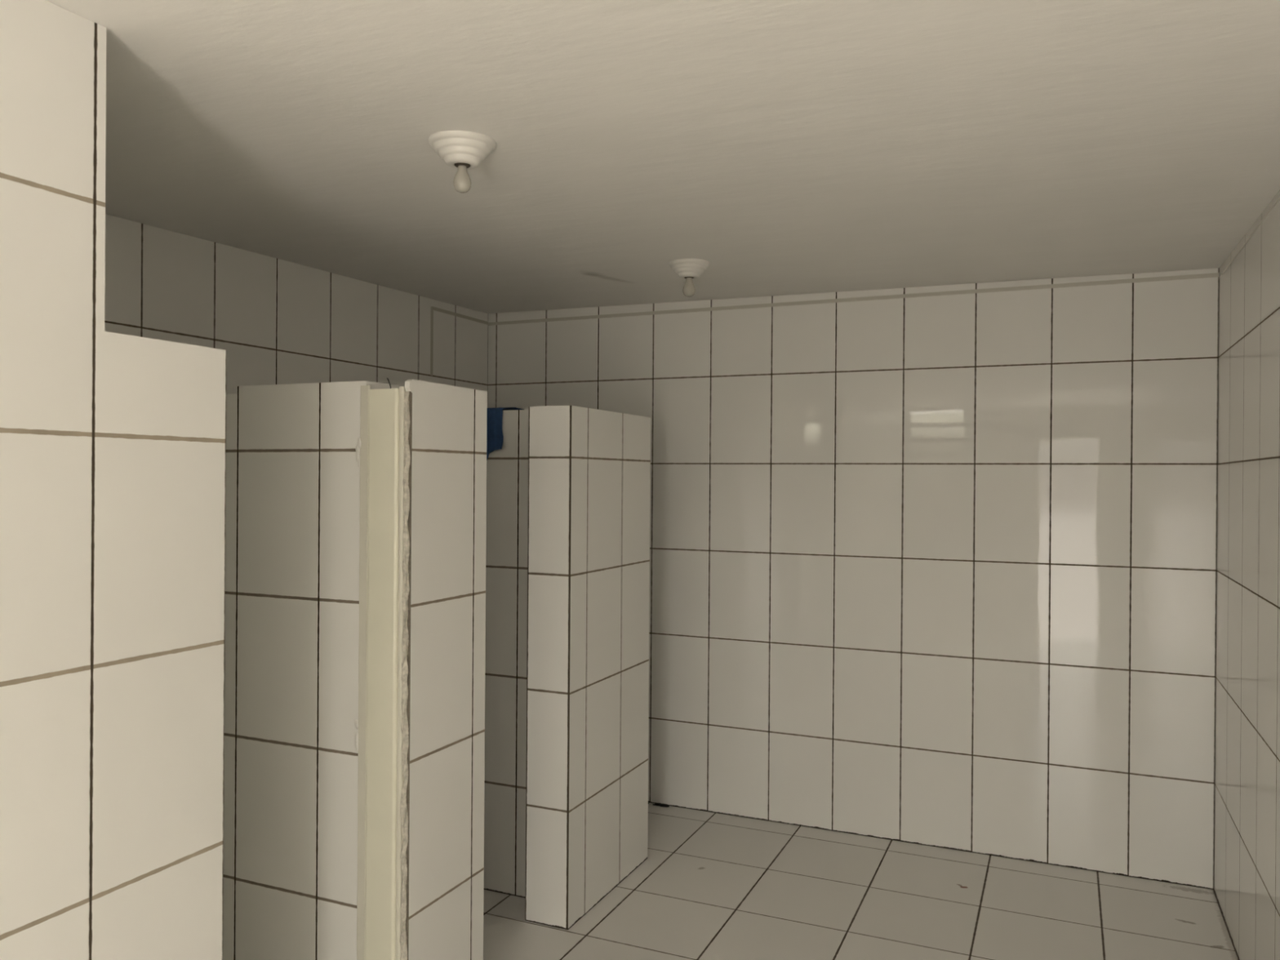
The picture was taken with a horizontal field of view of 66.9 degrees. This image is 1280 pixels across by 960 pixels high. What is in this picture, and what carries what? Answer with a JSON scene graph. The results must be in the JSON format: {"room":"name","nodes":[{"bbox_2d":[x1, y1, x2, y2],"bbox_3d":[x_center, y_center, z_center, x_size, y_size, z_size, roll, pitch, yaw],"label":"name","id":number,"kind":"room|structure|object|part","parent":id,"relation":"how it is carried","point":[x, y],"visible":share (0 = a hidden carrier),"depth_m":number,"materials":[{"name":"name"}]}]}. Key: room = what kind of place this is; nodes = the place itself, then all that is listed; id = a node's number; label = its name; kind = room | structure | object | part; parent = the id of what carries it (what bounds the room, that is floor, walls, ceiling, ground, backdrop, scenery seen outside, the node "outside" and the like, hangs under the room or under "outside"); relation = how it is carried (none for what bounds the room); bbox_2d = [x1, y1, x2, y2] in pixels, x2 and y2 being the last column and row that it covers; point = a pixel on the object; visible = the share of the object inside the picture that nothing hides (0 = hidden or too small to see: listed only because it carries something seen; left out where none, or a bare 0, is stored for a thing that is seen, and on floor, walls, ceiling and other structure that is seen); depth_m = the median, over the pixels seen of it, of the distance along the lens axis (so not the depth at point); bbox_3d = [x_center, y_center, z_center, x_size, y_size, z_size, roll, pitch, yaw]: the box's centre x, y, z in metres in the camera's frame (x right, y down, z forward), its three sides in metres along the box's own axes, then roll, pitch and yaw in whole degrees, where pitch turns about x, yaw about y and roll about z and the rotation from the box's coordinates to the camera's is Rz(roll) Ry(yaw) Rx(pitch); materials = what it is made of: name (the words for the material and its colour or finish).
{"room":"public restroom","nodes":[
{"label":"public restroom","id":0,"kind":"room"},
{"bbox_2d":[0,0,106,959],"bbox_3d":[-1.811,0.411,0.408,0.189,2.598,3.334,0,0,24],"label":"wall","id":1,"kind":"structure","parent":0,"point":[53,57],"depth_m":1.79,"materials":[{"name":"tile"}]},
{"bbox_2d":[104,213,488,394],"bbox_3d":[-2.274,0.371,2.552,0.135,2.662,6.885,0,0,24],"label":"wall","id":2,"kind":"structure","parent":0,"point":[277,321],"depth_m":4.07,"materials":[{"name":"tile"}]},
{"bbox_2d":[46,0,1279,313],"bbox_3d":[-0.572,-0.963,1.730,3.893,0.311,7.020,0,0,24],"label":"ceiling","id":3,"kind":"structure","parent":0,"point":[785,147],"depth_m":2.49,"materials":[{"name":"paint"}]},
{"bbox_2d":[428,130,496,193],"bbox_3d":[-0.468,-0.825,2.549,0.176,0.136,0.176,0,0,24],"label":"ceiling lamp","id":4,"kind":"object","parent":3,"relation":"attached to","point":[463,151],"visible":1,"depth_m":2.51,"materials":[{"name":"white ceramic"}]},
{"bbox_3d":[-0.468,-0.792,2.549,0.047,0.069,0.047,0,0,24],"label":"bulb","id":5,"kind":"part","parent":4,"relation":"part of","materials":[{"name":"white glass"}]},
{"bbox_2d":[454,162,470,168],"bbox_3d":[-0.468,-0.833,2.549,0.042,0.014,0.042,0,0,24],"label":"socket","id":6,"kind":"object","parent":4,"relation":"attached to","point":[457,165],"depth_m":2.54,"materials":[{"name":"metal"}]},
{"bbox_2d":[668,258,709,297],"bbox_3d":[0.207,-0.845,4.081,0.173,0.144,0.173,0,0,24],"label":"ceiling lamp","id":7,"kind":"object","parent":3,"relation":"attached to","point":[688,269],"visible":1,"depth_m":4.04,"materials":[{"name":"white ceramic"}]},
{"bbox_3d":[0.207,-0.812,4.082,0.053,0.079,0.053,0,0,24],"label":"bulb","id":8,"kind":"part","parent":7,"relation":"part of","materials":[{"name":"white glass"}]},
{"bbox_2d":[487,267,1218,889],"bbox_3d":[0.806,0.389,4.884,3.623,2.661,0.135,0,0,24],"label":"wall","id":9,"kind":"structure","parent":0,"point":[933,566],"depth_m":4.55,"materials":[{"name":"tile"}]},
{"bbox_2d":[483,802,1239,959],"bbox_3d":[-0.601,1.783,1.715,3.893,0.135,7.065,0,0,24],"label":"floor","id":10,"kind":"structure","parent":0,"point":[709,886],"depth_m":3.88,"materials":[{"name":"tile"}]},
{"bbox_2d":[101,331,226,959],"bbox_3d":[-1.081,0.710,2.072,0.189,2.003,0.301,0,0,24],"label":"divider","id":11,"kind":"object","parent":10,"relation":"on","point":[165,424],"visible":0.78,"depth_m":2.02,"materials":[{"name":"tile"}]},
{"bbox_2d":[222,380,404,959],"bbox_3d":[-1.302,0.706,3.170,1.151,2.004,0.189,0,0,24],"label":"divider","id":12,"kind":"object","parent":10,"relation":"on","point":[291,621],"visible":0.53,"depth_m":2.96,"materials":[{"name":"tile"}]},
{"bbox_2d":[404,379,487,959],"bbox_3d":[-0.658,0.711,2.999,0.162,2.003,0.418,0,0,24],"label":"divider","id":13,"kind":"object","parent":10,"relation":"on","point":[446,522],"visible":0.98,"depth_m":2.95,"materials":[{"name":"tile"}]},
{"bbox_2d":[354,385,410,959],"bbox_3d":[-0.755,0.717,2.824,0.197,1.990,0.028,0,0,24],"label":"door frame","id":14,"kind":"structure","parent":13,"relation":"attached to","point":[383,455],"depth_m":2.80,"materials":[{"name":"beige wood"}]},
{"bbox_2d":[483,409,528,897],"bbox_3d":[-0.848,0.709,4.236,1.124,2.000,0.189,0,0,24],"label":"divider","id":15,"kind":"object","parent":10,"relation":"on","point":[507,467],"visible":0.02,"depth_m":4.00,"materials":[{"name":"tile"}]},
{"bbox_2d":[486,407,524,460],"bbox_3d":[-0.640,-0.184,4.145,0.282,0.246,0.244,0,0,24],"label":"cloth","id":16,"kind":"object","parent":15,"relation":"on","point":[495,438],"visible":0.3,"depth_m":4.01,"materials":[{"name":"blue fabric"}]},
{"bbox_2d":[524,405,650,929],"bbox_3d":[-0.199,0.715,4.074,0.189,1.998,0.765,0,0,24],"label":"divider","id":17,"kind":"object","parent":10,"relation":"on","point":[589,468],"visible":1,"depth_m":3.81,"materials":[{"name":"tile"}]},
{"bbox_2d":[648,802,669,807],"bbox_3d":[0.090,1.708,5.099,0.141,0.014,0.029,0,0,24],"label":"debris","id":18,"kind":"object","parent":10,"relation":"on","point":[655,804],"visible":0.94,"depth_m":5.08,"materials":[{"name":"black plastic"}]},
{"bbox_2d":[1213,190,1279,959],"bbox_3d":[1.165,0.415,1.038,0.135,2.630,6.885,0,0,24],"label":"wall","id":19,"kind":"structure","parent":0,"point":[1246,838],"depth_m":3.34,"materials":[{"name":"tile"}]}
]}

